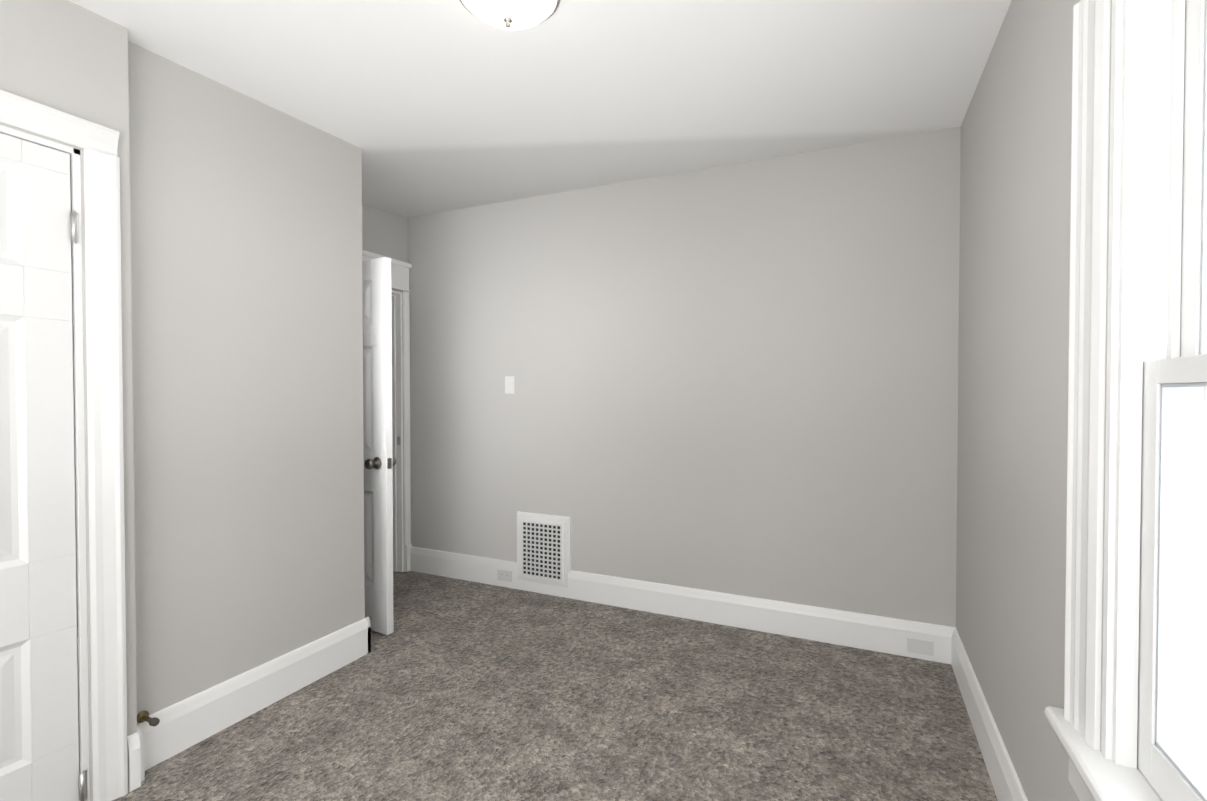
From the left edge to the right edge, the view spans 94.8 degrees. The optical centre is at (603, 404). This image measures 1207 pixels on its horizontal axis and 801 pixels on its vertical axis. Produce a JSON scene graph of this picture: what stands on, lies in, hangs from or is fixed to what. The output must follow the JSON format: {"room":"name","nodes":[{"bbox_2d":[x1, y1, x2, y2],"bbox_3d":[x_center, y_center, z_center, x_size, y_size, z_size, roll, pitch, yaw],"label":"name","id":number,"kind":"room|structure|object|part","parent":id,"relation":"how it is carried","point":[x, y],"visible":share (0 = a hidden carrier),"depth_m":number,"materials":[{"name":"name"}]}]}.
{"room":"empty bedroom","nodes":[
{"label":"empty bedroom","id":0,"kind":"room"},
{"bbox_2d":[0,0,136,800],"bbox_3d":[-2.304,-0.103,1.130,0.800,2.750,1.890,0,1,25],"label":"wall","id":1,"kind":"structure","parent":0,"point":[68,57],"depth_m":1.72,"materials":[{"name":"paint"}]},
{"bbox_2d":[0,133,78,800],"bbox_3d":[-1.787,0.253,1.364,0.172,2.010,0.747,0,1,25],"label":"closet door","id":2,"kind":"structure","parent":1,"relation":"in","point":[39,749],"depth_m":1.62,"materials":[{"name":"white wood"}]},
{"bbox_2d":[0,90,127,800],"bbox_3d":[-1.813,0.204,1.381,0.166,2.128,0.958,0,1,25],"label":"trim","id":3,"kind":"structure","parent":1,"relation":"attached to","point":[98,143],"depth_m":1.73,"materials":[{"name":"white wood"}]},
{"bbox_2d":[128,41,364,714],"bbox_3d":[-1.759,-0.124,2.469,0.780,2.750,1.000,0,1,25],"label":"wall","id":4,"kind":"structure","parent":0,"point":[246,309],"depth_m":2.20,"materials":[{"name":"paint"}]},
{"bbox_2d":[127,617,370,789],"bbox_3d":[-1.387,1.166,2.329,0.030,0.175,1.020,0,1,25],"label":"baseboard","id":5,"kind":"structure","parent":4,"relation":"attached to","point":[183,725],"depth_m":2.19,"materials":[{"name":"white wood"}]},
{"bbox_2d":[137,711,159,725],"bbox_3d":[-1.544,1.073,1.888,0.087,0.038,0.038,0,1,25],"label":"doorstop","id":6,"kind":"object","parent":5,"relation":"attached to","point":[142,716],"visible":1,"depth_m":1.89,"materials":[{"name":"gold metal"}]},
{"bbox_2d":[362,204,407,534],"bbox_3d":[-1.751,-0.141,3.561,0.120,2.750,1.230,0,1,25],"label":"wall","id":7,"kind":"structure","parent":0,"point":[384,233],"depth_m":3.90,"materials":[{"name":"paint"}]},
{"bbox_2d":[362,257,395,634],"bbox_3d":[-1.462,0.225,3.143,0.755,2.008,0.178,1,1,30],"label":"entry door","id":8,"kind":"structure","parent":7,"relation":"in","point":[379,461],"depth_m":2.98,"materials":[{"name":"white wood"}]},
{"bbox_3d":[-1.183,0.316,2.985,0.113,0.068,0.178,1,1,30],"label":"knob","id":9,"kind":"part","parent":8,"relation":"part of","materials":[{"name":"silver metal"}]},
{"bbox_2d":[362,250,411,571],"bbox_3d":[-1.683,0.106,3.696,0.186,2.251,0.956,0,1,25],"label":"door frame","id":10,"kind":"structure","parent":7,"relation":"attached to","point":[402,545],"depth_m":4.05,"materials":[{"name":"white wood"}]},
{"bbox_2d":[68,0,1011,216],"bbox_3d":[-1.093,-1.369,1.780,5.350,0.459,4.480,0,1,25],"label":"ceiling","id":11,"kind":"structure","parent":0,"point":[430,106],"depth_m":2.15,"materials":[{"name":"paint"}]},
{"bbox_2d":[460,0,560,30],"bbox_3d":[-0.289,-1.208,1.676,0.326,0.138,0.326,0,1,25],"label":"ceiling light fixture","id":12,"kind":"object","parent":11,"relation":"attached to","point":[512,15],"visible":1,"depth_m":1.67,"materials":[{"name":"white glass"}]},
{"bbox_2d":[113,571,997,800],"bbox_3d":[-1.093,1.311,1.821,5.350,0.100,4.480,0,1,25],"label":"floor","id":13,"kind":"structure","parent":0,"point":[450,689],"depth_m":2.20,"materials":[{"name":"carpet"}]},
{"bbox_2d":[407,126,960,626],"bbox_3d":[-0.393,-0.143,3.678,5.050,2.750,0.120,0,1,25],"label":"wall","id":14,"kind":"structure","parent":0,"point":[737,378],"depth_m":3.14,"materials":[{"name":"paint"}]},
{"bbox_2d":[497,569,511,581],"bbox_3d":[-0.664,1.154,3.731,0.115,0.070,0.009,0,1,25],"label":"electrical outlet","id":15,"kind":"object","parent":14,"relation":"attached to","point":[503,575],"visible":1,"depth_m":3.73,"materials":[{"name":"white plastic"}]},
{"bbox_2d":[505,376,513,393],"bbox_3d":[-0.630,-0.128,3.713,0.070,0.115,0.017,0,1,25],"label":"switch plate","id":16,"kind":"object","parent":14,"relation":"attached to","point":[509,384],"visible":1,"depth_m":3.71,"materials":[{"name":"white plastic"}]},
{"bbox_2d":[517,512,570,586],"bbox_3d":[-0.397,0.948,3.614,0.400,0.460,0.031,0,1,25],"label":"air vent","id":17,"kind":"object","parent":14,"relation":"in","point":[543,548],"visible":1,"depth_m":3.60,"materials":[{"name":"white metal"}]},
{"bbox_2d":[410,546,946,663],"bbox_3d":[0.119,1.149,3.386,3.400,0.175,0.020,0,1,25],"label":"baseboard","id":18,"kind":"structure","parent":14,"relation":"attached to","point":[888,635],"depth_m":3.14,"materials":[{"name":"white wood"}]},
{"bbox_2d":[907,637,933,655],"bbox_3d":[1.548,1.185,2.713,0.114,0.070,0.008,0,1,25],"label":"electrical outlet cover","id":19,"kind":"object","parent":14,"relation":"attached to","point":[920,646],"visible":1,"depth_m":2.71,"materials":[{"name":"white plastic"}]},
{"bbox_2d":[956,0,1111,800],"bbox_3d":[0.973,-0.099,0.848,0.200,2.750,4.120,0,1,25],"label":"wall","id":20,"kind":"structure","parent":0,"point":[1015,197],"depth_m":1.64,"materials":[{"name":"paint"}]},
{"bbox_2d":[947,626,1027,800],"bbox_3d":[0.873,1.188,0.914,0.020,0.175,3.880,0,1,25],"label":"baseboard","id":21,"kind":"structure","parent":20,"relation":"attached to","point":[1007,786],"depth_m":1.97,"materials":[{"name":"white wood"}]},
{"bbox_2d":[1044,706,1160,800],"bbox_3d":[0.768,0.695,0.662,0.093,0.032,1.228,0,1,25],"label":"window sill","id":22,"kind":"structure","parent":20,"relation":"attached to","point":[1102,777],"depth_m":1.02,"materials":[{"name":"white wood"}]},
{"bbox_2d":[1064,0,1206,800],"bbox_3d":[0.862,-0.078,0.606,0.280,1.781,1.178,0,1,25],"label":"window","id":23,"kind":"structure","parent":20,"relation":"in","point":[1146,162],"depth_m":1.02,"materials":[{"name":"white wood"}]},
{"bbox_3d":[0.826,0.303,0.629,0.035,0.750,0.864,0,1,25],"label":"window sash","id":24,"kind":"part","parent":23,"relation":"part of","materials":[{"name":"white wood"}]},
{"bbox_3d":[0.871,-0.413,0.597,0.035,0.770,0.864,0,1,25],"label":"window sash","id":25,"kind":"part","parent":23,"relation":"part of","materials":[{"name":"white wood"}]}
]}

